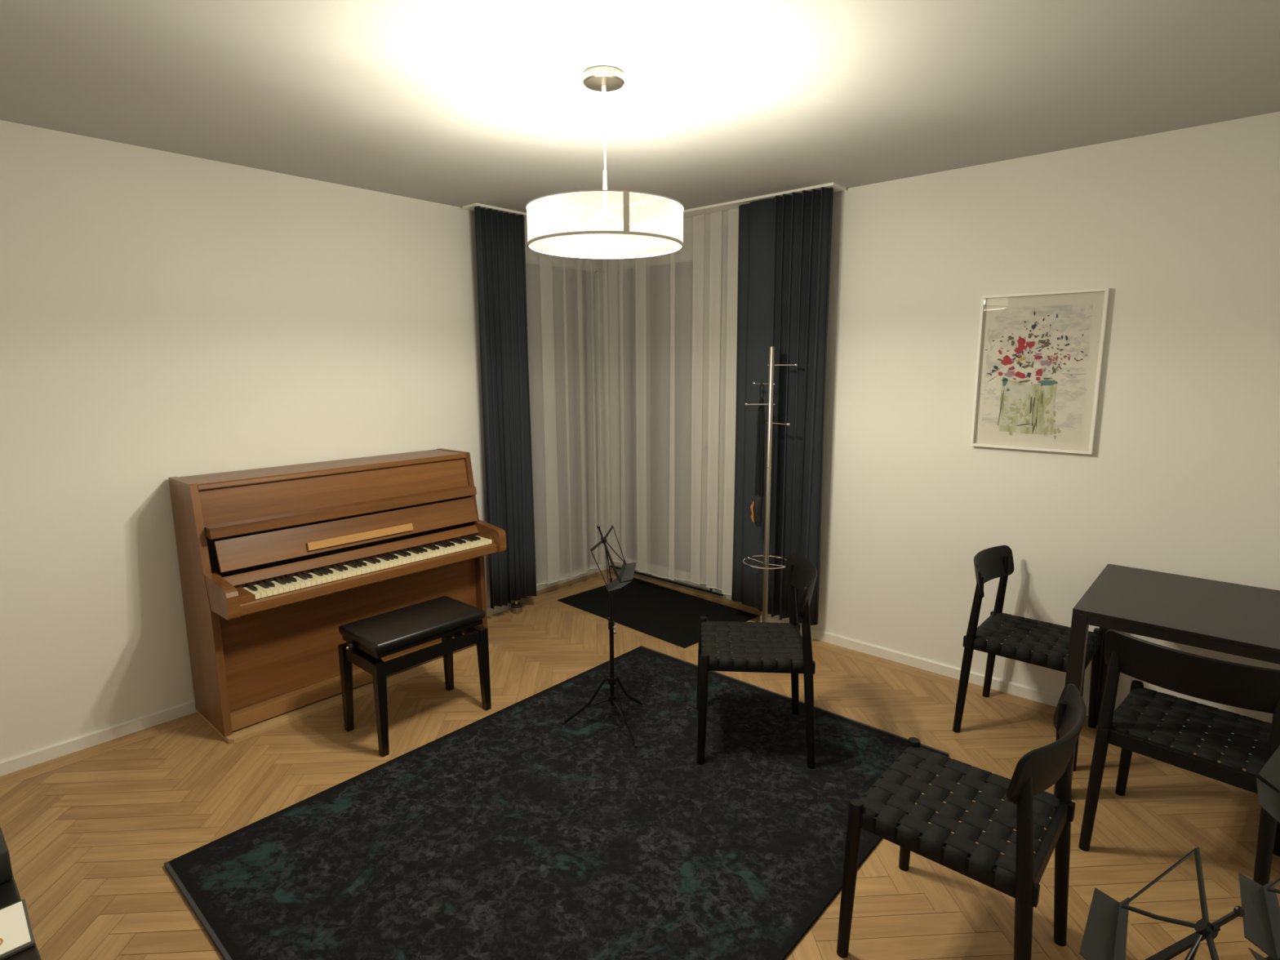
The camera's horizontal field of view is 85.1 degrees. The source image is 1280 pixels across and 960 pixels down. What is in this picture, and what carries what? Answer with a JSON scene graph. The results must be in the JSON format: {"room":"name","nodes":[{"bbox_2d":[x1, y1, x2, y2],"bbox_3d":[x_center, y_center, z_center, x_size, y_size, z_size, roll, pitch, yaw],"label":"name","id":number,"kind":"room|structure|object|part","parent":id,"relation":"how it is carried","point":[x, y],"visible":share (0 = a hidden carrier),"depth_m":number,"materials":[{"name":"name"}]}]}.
{"room":"music room","nodes":[
{"label":"music room","id":0,"kind":"room"},
{"bbox_2d":[0,120,490,760],"bbox_3d":[-2.043,-0.193,3.365,0.250,2.524,3.240,8,13,41],"label":"wall","id":1,"kind":"structure","parent":0,"point":[164,315],"depth_m":3.08,"materials":[{"name":"white paint"}]},
{"bbox_2d":[0,603,511,776],"bbox_3d":[-1.905,1.030,3.520,0.014,0.060,3.139,8,13,41],"label":"baseboard","id":2,"kind":"structure","parent":1,"relation":"attached to","point":[15,763],"depth_m":3.02,"materials":[{"name":"white wood"}]},
{"bbox_2d":[536,252,606,591],"bbox_3d":[-0.646,-0.469,4.977,0.070,2.524,1.060,8,13,41],"label":"window","id":3,"kind":"structure","parent":1,"relation":"in","point":[602,564],"depth_m":5.31,"materials":[{"name":"white"}]},
{"bbox_2d":[0,0,1279,222],"bbox_3d":[-0.120,-1.343,2.244,4.350,0.100,4.430,8,13,41],"label":"ceiling","id":4,"kind":"structure","parent":0,"point":[456,103],"depth_m":2.28,"materials":[{"name":"grey paint"}]},
{"bbox_2d":[525,65,683,258],"bbox_3d":[-0.114,-1.026,2.252,0.511,0.528,0.511,8,13,41],"label":"pendant lamp","id":5,"kind":"object","parent":4,"relation":"hanging from","point":[601,220],"visible":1,"depth_m":2.13,"materials":[{"name":"white fabric"}]},
{"bbox_3d":[-0.113,-0.826,2.286,0.508,0.114,0.508,8,13,41],"label":"lamp shade","id":6,"kind":"part","parent":5,"relation":"part of","materials":[{"name":"fabric"}]},
{"bbox_3d":[-0.114,-1.115,2.237,0.007,0.248,0.010,-5,11,-26],"label":"cord","id":7,"kind":"part","parent":5,"relation":"part of","materials":[{"name":"grey plastic"}]},
{"bbox_3d":[-0.114,-0.940,2.267,0.015,0.128,0.015,8,13,41],"label":"rod","id":8,"kind":"part","parent":5,"relation":"part of","materials":[{"name":"white metal"}]},
{"bbox_2d":[462,182,846,223],"bbox_3d":[0.024,-1.557,3.858,1.855,0.014,1.105,8,13,41],"label":"track","id":9,"kind":"object","parent":4,"relation":"attached to","point":[724,206],"visible":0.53,"depth_m":4.01,"materials":[{"name":"white metal"}]},
{"bbox_2d":[474,206,536,608],"bbox_3d":[-0.826,-0.403,4.329,0.094,2.408,0.370,8,13,41],"label":"curtain","id":10,"kind":"object","parent":9,"relation":"hanging from","point":[500,235],"visible":0.98,"depth_m":4.29,"materials":[{"name":"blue fabric"}]},
{"bbox_2d":[524,220,599,585],"bbox_3d":[-0.553,-0.474,4.755,0.040,2.410,0.743,8,13,41],"label":"sheer curtain","id":11,"kind":"object","parent":9,"relation":"hanging from","point":[561,290],"visible":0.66,"depth_m":4.79,"materials":[{"name":"white fabric"}]},
{"bbox_2d":[600,208,738,595],"bbox_3d":[0.202,-0.477,4.605,1.274,2.361,0.043,8,13,41],"label":"sheer curtain","id":12,"kind":"object","parent":9,"relation":"hanging from","point":[669,321],"visible":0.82,"depth_m":4.59,"materials":[{"name":"white fabric"}]},
{"bbox_2d":[731,186,833,626],"bbox_3d":[0.772,-0.368,3.973,0.605,2.373,0.096,8,13,41],"label":"curtain","id":13,"kind":"object","parent":9,"relation":"hanging from","point":[784,242],"visible":0.86,"depth_m":3.91,"materials":[{"name":"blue fabric"}]},
{"bbox_2d":[0,569,1279,959],"bbox_3d":[-0.109,1.244,2.678,4.350,0.100,4.430,8,13,41],"label":"floor","id":14,"kind":"structure","parent":0,"point":[90,833],"depth_m":2.57,"materials":[{"name":"brown wood"}]},
{"bbox_2d":[0,875,40,959],"bbox_3d":[-1.374,1.061,1.242,1.440,0.748,0.428,8,13,41],"label":"console table","id":15,"kind":"object","parent":14,"relation":"on","point":[9,892],"visible":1,"depth_m":1.15,"materials":[{"name":"black"}]},
{"bbox_2d":[0,826,13,884],"bbox_3d":[-1.324,0.646,1.270,0.470,0.060,0.212,8,13,41],"label":"box","id":16,"kind":"object","parent":15,"relation":"on","point":[6,870],"visible":1,"depth_m":1.19,"materials":[{"name":"black plastic"}]},
{"bbox_2d":[0,898,35,959],"bbox_3d":[-1.020,0.709,1.052,0.128,0.005,0.150,9,13,43],"label":"folder","id":17,"kind":"object","parent":15,"relation":"on","point":[32,943],"visible":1,"depth_m":1.06,"materials":[{"name":"grey"}]},
{"bbox_2d":[0,901,31,955],"bbox_3d":[-1.021,0.706,1.050,0.116,0.002,0.146,9,13,43],"label":"card","id":18,"kind":"object","parent":17,"relation":"on","point":[14,931],"visible":1,"depth_m":1.08,"materials":[{"name":"white paper"}]},
{"bbox_2d":[168,448,506,743],"bbox_3d":[-1.414,0.487,3.513,0.593,1.126,1.390,8,13,41],"label":"upright piano","id":19,"kind":"object","parent":14,"relation":"on","point":[273,561],"visible":0.98,"depth_m":3.26,"materials":[{"name":"brown wood"}]},
{"bbox_3d":[-1.943,0.552,3.078,0.385,1.105,0.030,8,13,41],"label":"panel","id":20,"kind":"part","parent":19,"relation":"part of","materials":[{"name":"brown wood"}]},
{"bbox_3d":[-1.730,0.483,2.887,0.246,0.150,0.044,8,13,41],"label":"key arm","id":21,"kind":"part","parent":19,"relation":"part of","materials":[{"name":"brown wood"}]},
{"bbox_3d":[-1.628,0.457,3.701,0.020,1.068,1.330,8,13,41],"label":"panel","id":22,"kind":"part","parent":19,"relation":"part of","materials":[{"name":"brown wood"}]},
{"bbox_3d":[-1.528,-0.068,3.521,0.293,0.026,1.330,8,13,41],"label":"lid","id":23,"kind":"part","parent":19,"relation":"part of","materials":[{"name":"brown wood"}]},
{"bbox_3d":[-1.426,0.045,3.448,0.040,0.163,1.330,8,13,41],"label":"panel","id":24,"kind":"part","parent":19,"relation":"part of","materials":[{"name":"brown wood"}]},
{"bbox_3d":[-1.469,1.024,3.655,0.428,0.021,1.382,8,13,41],"label":"board","id":25,"kind":"part","parent":19,"relation":"part of","materials":[{"name":"brown wood"}]},
{"bbox_3d":[-1.396,0.701,3.534,0.017,0.500,1.330,8,13,41],"label":"panel","id":26,"kind":"part","parent":19,"relation":"part of","materials":[{"name":"brown wood"}]},
{"bbox_3d":[-1.389,0.984,3.576,0.102,0.068,1.330,8,13,41],"label":"rail","id":27,"kind":"part","parent":19,"relation":"part of","materials":[{"name":"brown wood"}]},
{"bbox_3d":[-1.040,0.380,4.081,0.385,1.105,0.030,8,13,41],"label":"panel","id":28,"kind":"part","parent":19,"relation":"part of","materials":[{"name":"brown wood"}]},
{"bbox_3d":[-0.839,0.313,3.876,0.246,0.150,0.044,8,13,41],"label":"key arm","id":29,"kind":"part","parent":19,"relation":"part of","materials":[{"name":"brown wood"}]},
{"bbox_2d":[337,595,491,757],"bbox_3d":[-1.019,0.863,3.184,0.338,0.492,0.594,8,13,41],"label":"piano bench","id":30,"kind":"object","parent":14,"relation":"on","point":[370,639],"visible":1,"depth_m":3.07,"materials":[{"name":"black leather"}]},
{"bbox_3d":[-1.299,0.924,3.101,0.042,0.402,0.042,8,13,41],"label":"leg","id":31,"kind":"part","parent":30,"relation":"part of","materials":[{"name":"black paint"}]},
{"bbox_3d":[-1.236,0.714,2.981,0.040,0.040,0.029,8,13,41],"label":"height knob","id":32,"kind":"part","parent":30,"relation":"part of","materials":[{"name":"black paint"}]},
{"bbox_3d":[-1.152,0.781,3.019,0.280,0.014,0.028,8,13,41],"label":"cross rail","id":33,"kind":"part","parent":30,"relation":"part of","materials":[{"name":"black paint"}]},
{"bbox_3d":[-1.077,0.956,2.907,0.042,0.402,0.042,8,13,41],"label":"leg","id":34,"kind":"part","parent":30,"relation":"part of","materials":[{"name":"black paint"}]},
{"bbox_2d":[338,595,485,653],"bbox_3d":[-1.020,0.640,3.147,0.336,0.040,0.544,8,13,41],"label":"seat cushion","id":35,"kind":"object","parent":30,"relation":"on","point":[403,628],"depth_m":3.07,"materials":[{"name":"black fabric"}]},
{"bbox_3d":[-1.020,0.672,3.152,0.310,0.029,0.520,8,13,41],"label":"seat","id":36,"kind":"part","parent":30,"relation":"part of","materials":[{"name":"black paint"}]},
{"bbox_3d":[-0.960,0.860,3.477,0.042,0.402,0.042,8,13,41],"label":"leg","id":37,"kind":"part","parent":30,"relation":"part of","materials":[{"name":"black paint"}]},
{"bbox_3d":[-0.887,0.731,3.314,0.280,0.014,0.028,8,13,41],"label":"cross rail","id":38,"kind":"part","parent":30,"relation":"part of","materials":[{"name":"black paint"}]},
{"bbox_3d":[-0.739,0.891,3.283,0.042,0.402,0.042,8,13,41],"label":"leg","id":39,"kind":"part","parent":30,"relation":"part of","materials":[{"name":"black paint"}]},
{"bbox_2d":[511,600,522,613],"bbox_3d":[-0.814,0.827,4.598,0.073,0.094,0.073,8,13,41],"label":"door stop","id":40,"kind":"object","parent":14,"relation":"on","point":[516,607],"visible":0.84,"depth_m":4.57,"materials":[{"name":"silver metal"}]},
{"bbox_2d":[164,645,949,959],"bbox_3d":[-0.136,1.202,2.591,1.712,0.012,2.360,8,13,41],"label":"area rug","id":41,"kind":"object","parent":14,"relation":"on","point":[517,832],"visible":0.95,"depth_m":2.38,"materials":[{"name":"grey carpet"}]},
{"bbox_2d":[561,524,642,747],"bbox_3d":[-0.166,0.648,3.080,0.370,0.919,0.440,1,10,10],"label":"music stand","id":42,"kind":"object","parent":41,"relation":"on","point":[626,573],"visible":1,"depth_m":3.08,"materials":[{"name":"black metal"}]},
{"bbox_3d":[-0.246,0.993,3.130,0.209,0.222,0.004,0,10,0],"label":"leg","id":43,"kind":"part","parent":42,"relation":"part of","materials":[{"name":"black metal"}]},
{"bbox_3d":[-0.177,0.272,2.908,0.005,0.022,0.216,2,10,11],"label":"arm","id":44,"kind":"part","parent":42,"relation":"part of","materials":[{"name":"black metal"}]},
{"bbox_3d":[-0.164,0.364,2.826,0.075,0.167,0.009,-3,10,-15],"label":"arm","id":45,"kind":"part","parent":42,"relation":"part of","materials":[{"name":"black metal"}]},
{"bbox_3d":[-0.140,0.351,2.931,0.007,0.162,0.198,-1,10,-7],"label":"cross arm","id":46,"kind":"part","parent":42,"relation":"part of","materials":[{"name":"black metal"}]},
{"bbox_3d":[-0.141,0.237,3.117,0.005,0.022,0.216,1,10,8],"label":"arm","id":47,"kind":"part","parent":42,"relation":"part of","materials":[{"name":"black metal"}]},
{"bbox_3d":[-0.109,0.321,3.110,0.007,0.162,0.198,4,11,26],"label":"cross arm","id":48,"kind":"part","parent":42,"relation":"part of","materials":[{"name":"black metal"}]},
{"bbox_3d":[-0.096,0.298,3.215,0.075,0.167,0.009,6,12,34],"label":"arm","id":49,"kind":"part","parent":42,"relation":"part of","materials":[{"name":"black metal"}]},
{"bbox_3d":[-0.067,1.010,3.025,0.004,0.222,0.209,-5,11,-28],"label":"leg","id":50,"kind":"part","parent":42,"relation":"part of","materials":[{"name":"black metal"}]},
{"bbox_3d":[-0.053,0.976,3.228,0.004,0.222,0.209,7,12,35],"label":"leg","id":51,"kind":"part","parent":42,"relation":"part of","materials":[{"name":"black metal"}]},
{"bbox_2d":[696,552,817,768],"bbox_3d":[0.490,0.738,2.977,0.487,0.771,0.476,0,10,4],"label":"dining chair","id":52,"kind":"object","parent":41,"relation":"on","point":[794,657],"visible":1,"depth_m":2.83,"materials":[{"name":"black wood"}]},
{"bbox_3d":[0.287,0.854,3.230,0.037,0.461,0.053,-6,11,-29],"label":"leg","id":53,"kind":"part","parent":52,"relation":"part of","materials":[{"name":"black wood"}]},
{"bbox_3d":[0.254,0.924,2.810,0.037,0.461,0.053,7,12,38],"label":"leg","id":54,"kind":"part","parent":52,"relation":"part of","materials":[{"name":"black wood"}]},
{"bbox_3d":[0.470,0.702,2.973,0.417,0.051,0.428,0,10,4],"label":"seat","id":55,"kind":"part","parent":52,"relation":"part of","materials":[{"name":"black"}]},
{"bbox_3d":[0.487,0.707,2.972,0.443,0.048,0.422,0,10,4],"label":"seat frame","id":56,"kind":"part","parent":52,"relation":"part of","materials":[{"name":"black wood"}]},
{"bbox_3d":[0.700,0.730,3.171,0.080,0.721,0.038,-4,10,-23],"label":"leg","id":57,"kind":"part","parent":52,"relation":"part of","materials":[{"name":"black wood"}]},
{"bbox_3d":[0.681,0.429,2.910,0.100,0.140,0.476,0,10,4],"label":"backrest","id":58,"kind":"part","parent":52,"relation":"part of","materials":[{"name":"black wood"}]},
{"bbox_3d":[0.667,0.799,2.761,0.080,0.721,0.038,6,11,32],"label":"leg","id":59,"kind":"part","parent":52,"relation":"part of","materials":[{"name":"black wood"}]},
{"bbox_2d":[557,577,758,648],"bbox_3d":[0.097,0.855,4.665,1.170,0.007,0.720,9,13,44],"label":"doormat","id":60,"kind":"object","parent":14,"relation":"on","point":[668,615],"visible":0.76,"depth_m":4.62,"materials":[{"name":"black fabric"}]},
{"bbox_2d":[742,346,797,653],"bbox_3d":[0.709,0.127,3.860,0.294,1.705,0.294,8,13,41],"label":"coat stand","id":61,"kind":"object","parent":14,"relation":"on","point":[771,364],"visible":0.79,"depth_m":3.83,"materials":[{"name":"silver metal"}]},
{"bbox_2d":[750,382,764,526],"bbox_3d":[0.659,-0.137,3.876,0.062,0.811,0.059,8,13,41],"label":"folded umbrella","id":62,"kind":"object","parent":61,"relation":"hanging from","point":[756,507],"visible":1,"depth_m":3.87,"materials":[{"name":"black fabric"}]},
{"bbox_3d":[0.635,0.178,3.927,0.028,0.123,0.018,1,10,9],"label":"handle","id":63,"kind":"part","parent":62,"relation":"part of","materials":[{"name":"brown wood"}]},
{"bbox_2d":[836,683,1086,959],"bbox_3d":[0.878,0.932,1.886,0.487,0.771,0.476,8,13,41],"label":"dining chair","id":64,"kind":"object","parent":14,"relation":"on","point":[1026,808],"visible":1,"depth_m":1.82,"materials":[{"name":"black wood"}]},
{"bbox_3d":[0.572,1.089,1.898,0.053,0.461,0.037,-3,10,-14],"label":"leg","id":65,"kind":"part","parent":64,"relation":"part of","materials":[{"name":"black wood"}]},
{"bbox_3d":[0.856,1.034,2.213,0.037,0.461,0.053,1,10,8],"label":"leg","id":66,"kind":"part","parent":64,"relation":"part of","materials":[{"name":"black wood"}]},
{"bbox_3d":[0.863,0.894,1.892,0.417,0.051,0.428,8,13,41],"label":"seat","id":67,"kind":"part","parent":64,"relation":"part of","materials":[{"name":"black"}]},
{"bbox_3d":[0.876,0.901,1.882,0.443,0.048,0.422,8,13,41],"label":"seat frame","id":68,"kind":"part","parent":64,"relation":"part of","materials":[{"name":"black wood"}]},
{"bbox_3d":[0.885,1.004,1.609,0.038,0.721,0.080,-4,10,-21],"label":"leg","id":69,"kind":"part","parent":64,"relation":"part of","materials":[{"name":"black wood"}]},
{"bbox_3d":[1.021,0.642,1.707,0.100,0.140,0.476,8,13,41],"label":"backrest","id":70,"kind":"part","parent":64,"relation":"part of","materials":[{"name":"black wood"}]},
{"bbox_3d":[1.162,0.951,1.916,0.080,0.721,0.038,2,10,14],"label":"leg","id":71,"kind":"part","parent":64,"relation":"part of","materials":[{"name":"black wood"}]},
{"bbox_2d":[952,545,1103,771],"bbox_3d":[1.712,0.733,3.054,0.487,0.771,0.476,8,13,41],"label":"dining chair","id":72,"kind":"object","parent":14,"relation":"on","point":[990,563],"visible":0.87,"depth_m":3.04,"materials":[{"name":"black wood"}]},
{"bbox_3d":[1.428,0.763,3.032,0.080,0.721,0.038,2,10,14],"label":"leg","id":73,"kind":"part","parent":72,"relation":"part of","materials":[{"name":"black wood"}]},
{"bbox_3d":[1.566,0.401,3.128,0.100,0.140,0.476,8,13,41],"label":"backrest","id":74,"kind":"part","parent":72,"relation":"part of","materials":[{"name":"black wood"}]},
{"bbox_3d":[1.705,0.710,3.339,0.038,0.721,0.080,-4,10,-21],"label":"leg","id":75,"kind":"part","parent":72,"relation":"part of","materials":[{"name":"black wood"}]},
{"bbox_3d":[1.714,0.702,3.047,0.443,0.048,0.422,8,13,41],"label":"seat frame","id":76,"kind":"part","parent":72,"relation":"part of","materials":[{"name":"black wood"}]},
{"bbox_3d":[1.726,0.698,3.035,0.417,0.051,0.428,8,13,41],"label":"seat","id":77,"kind":"part","parent":72,"relation":"part of","materials":[{"name":"black"}]},
{"bbox_3d":[1.736,0.936,2.778,0.037,0.461,0.053,1,10,8],"label":"leg","id":78,"kind":"part","parent":72,"relation":"part of","materials":[{"name":"black wood"}]},
{"bbox_3d":[2.019,0.882,3.093,0.053,0.461,0.037,-3,10,-14],"label":"leg","id":79,"kind":"part","parent":72,"relation":"part of","materials":[{"name":"black wood"}]},
{"bbox_2d":[1079,847,1246,959],"bbox_3d":[0.855,1.047,1.205,0.331,0.769,0.433,1,10,8],"label":"music stand","id":80,"kind":"object","parent":14,"relation":"on","point":[1105,933],"visible":1,"depth_m":1.27,"materials":[{"name":"black metal"}]},
{"bbox_3d":[0.926,0.777,1.243,0.009,0.143,0.210,1,10,6],"label":"cross arm","id":81,"kind":"part","parent":80,"relation":"part of","materials":[{"name":"black metal"}]},
{"bbox_3d":[0.990,0.759,1.329,0.109,0.147,0.010,2,10,16],"label":"arm","id":82,"kind":"part","parent":80,"relation":"part of","materials":[{"name":"black metal"}]},
{"bbox_3d":[0.827,0.803,1.090,0.210,0.143,0.009,-6,11,-31],"label":"cross arm","id":83,"kind":"part","parent":80,"relation":"part of","materials":[{"name":"black metal"}]},
{"bbox_3d":[0.979,0.709,1.215,0.007,0.020,0.216,6,12,34],"label":"arm","id":84,"kind":"part","parent":80,"relation":"part of","materials":[{"name":"black metal"}]},
{"bbox_3d":[0.864,0.740,1.037,0.007,0.020,0.216,5,11,30],"label":"arm","id":85,"kind":"part","parent":80,"relation":"part of","materials":[{"name":"black metal"}]},
{"bbox_2d":[1053,564,1279,795],"bbox_3d":[2.098,0.821,2.610,0.754,0.738,0.754,8,13,41],"label":"table","id":86,"kind":"object","parent":14,"relation":"on","point":[1242,620],"visible":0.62,"depth_m":2.52,"materials":[{"name":"black wood"}]},
{"bbox_3d":[1.600,0.835,2.583,0.048,0.724,0.048,8,13,41],"label":"leg","id":87,"kind":"part","parent":86,"relation":"part of","materials":[{"name":"black wood"}]},
{"bbox_3d":[2.068,0.746,3.103,0.048,0.724,0.048,8,13,41],"label":"leg","id":88,"kind":"part","parent":86,"relation":"part of","materials":[{"name":"black wood"}]},
{"bbox_2d":[1078,629,1279,885],"bbox_3d":[1.802,0.864,2.268,0.487,0.771,0.476,-9,13,-42],"label":"dining chair","id":89,"kind":"object","parent":14,"relation":"on","point":[1246,686],"visible":0.91,"depth_m":2.17,"materials":[{"name":"black wood"}]},
{"bbox_3d":[1.518,0.886,2.295,0.080,0.721,0.038,-3,10,-15],"label":"leg","id":90,"kind":"part","parent":89,"relation":"part of","materials":[{"name":"black wood"}]},
{"bbox_3d":[1.821,0.966,2.596,0.037,0.461,0.053,-2,10,-8],"label":"leg","id":91,"kind":"part","parent":89,"relation":"part of","materials":[{"name":"black wood"}]},
{"bbox_3d":[1.804,0.833,2.265,0.443,0.048,0.422,-9,13,-42],"label":"seat frame","id":92,"kind":"part","parent":89,"relation":"part of","materials":[{"name":"black wood"}]},
{"bbox_3d":[1.816,0.825,2.275,0.417,0.051,0.428,-9,13,-42],"label":"seat","id":93,"kind":"part","parent":89,"relation":"part of","materials":[{"name":"black"}]},
{"bbox_3d":[1.658,0.575,2.087,0.100,0.140,0.476,-9,13,-42],"label":"backrest","id":94,"kind":"part","parent":89,"relation":"part of","materials":[{"name":"black wood"}]},
{"bbox_3d":[1.801,0.936,1.991,0.075,0.721,0.052,-9,13,-42],"label":"leg","id":95,"kind":"part","parent":89,"relation":"part of","materials":[{"name":"black wood"}]},
{"bbox_3d":[2.110,1.017,2.285,0.053,0.461,0.037,2,10,14],"label":"leg","id":96,"kind":"part","parent":89,"relation":"part of","materials":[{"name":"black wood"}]},
{"bbox_2d":[1238,872,1279,959],"bbox_3d":[1.235,1.043,1.250,0.267,0.759,0.440,5,11,29],"label":"music stand","id":97,"kind":"object","parent":14,"relation":"on","point":[1261,922],"visible":1,"depth_m":1.35,"materials":[{"name":"black metal"}]},
{"bbox_3d":[1.321,0.758,1.385,0.109,0.147,0.010,2,10,13],"label":"arm","id":98,"kind":"part","parent":97,"relation":"part of","materials":[{"name":"black metal"}]},
{"bbox_3d":[1.262,0.777,1.296,0.009,0.143,0.210,0,10,3],"label":"cross arm","id":99,"kind":"part","parent":97,"relation":"part of","materials":[{"name":"black metal"}]},
{"bbox_2d":[1256,745,1279,959],"bbox_3d":[1.647,0.954,1.707,0.440,0.779,0.245,-9,13,-42],"label":"music stand","id":100,"kind":"object","parent":14,"relation":"on","point":[1268,798],"visible":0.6,"depth_m":1.73,"materials":[{"name":"black metal"}]},
{"bbox_2d":[761,111,1279,741],"bbox_3d":[1.871,-0.220,3.425,2.680,2.524,0.330,8,13,41],"label":"wall","id":101,"kind":"structure","parent":0,"point":[1181,476],"depth_m":3.15,"materials":[{"name":"white paint"}]},
{"bbox_2d":[609,561,739,602],"bbox_3d":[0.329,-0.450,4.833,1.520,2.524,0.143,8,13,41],"label":"baseboard","id":102,"kind":"structure","parent":101,"relation":"in","point":[702,588],"depth_m":5.03,"materials":[{"name":"white"}]},
{"bbox_2d":[607,568,761,612],"bbox_3d":[0.320,0.791,5.025,1.520,0.014,0.043,8,13,41],"label":"trim","id":103,"kind":"structure","parent":101,"relation":"attached to","point":[642,578],"depth_m":4.96,"materials":[{"name":"brown wood"}]},
{"bbox_2d":[760,613,1254,755],"bbox_3d":[1.724,1.011,3.536,2.579,0.060,0.014,8,13,41],"label":"baseboard","id":104,"kind":"structure","parent":101,"relation":"attached to","point":[1040,695],"depth_m":3.69,"materials":[{"name":"white"}]},
{"bbox_2d":[969,287,1110,454],"bbox_3d":[1.809,-0.492,3.187,0.506,0.712,0.033,8,13,41],"label":"framed picture","id":105,"kind":"object","parent":101,"relation":"attached to","point":[1039,358],"visible":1,"depth_m":3.18,"materials":[{"name":"white"}]},
{"bbox_2d":[979,303,1098,439],"bbox_3d":[1.811,-0.490,3.195,0.474,0.599,0.004,8,13,41],"label":"print","id":106,"kind":"object","parent":105,"relation":"attached to","point":[1038,362],"depth_m":3.19,"materials":[{"name":"paper"}]}
]}

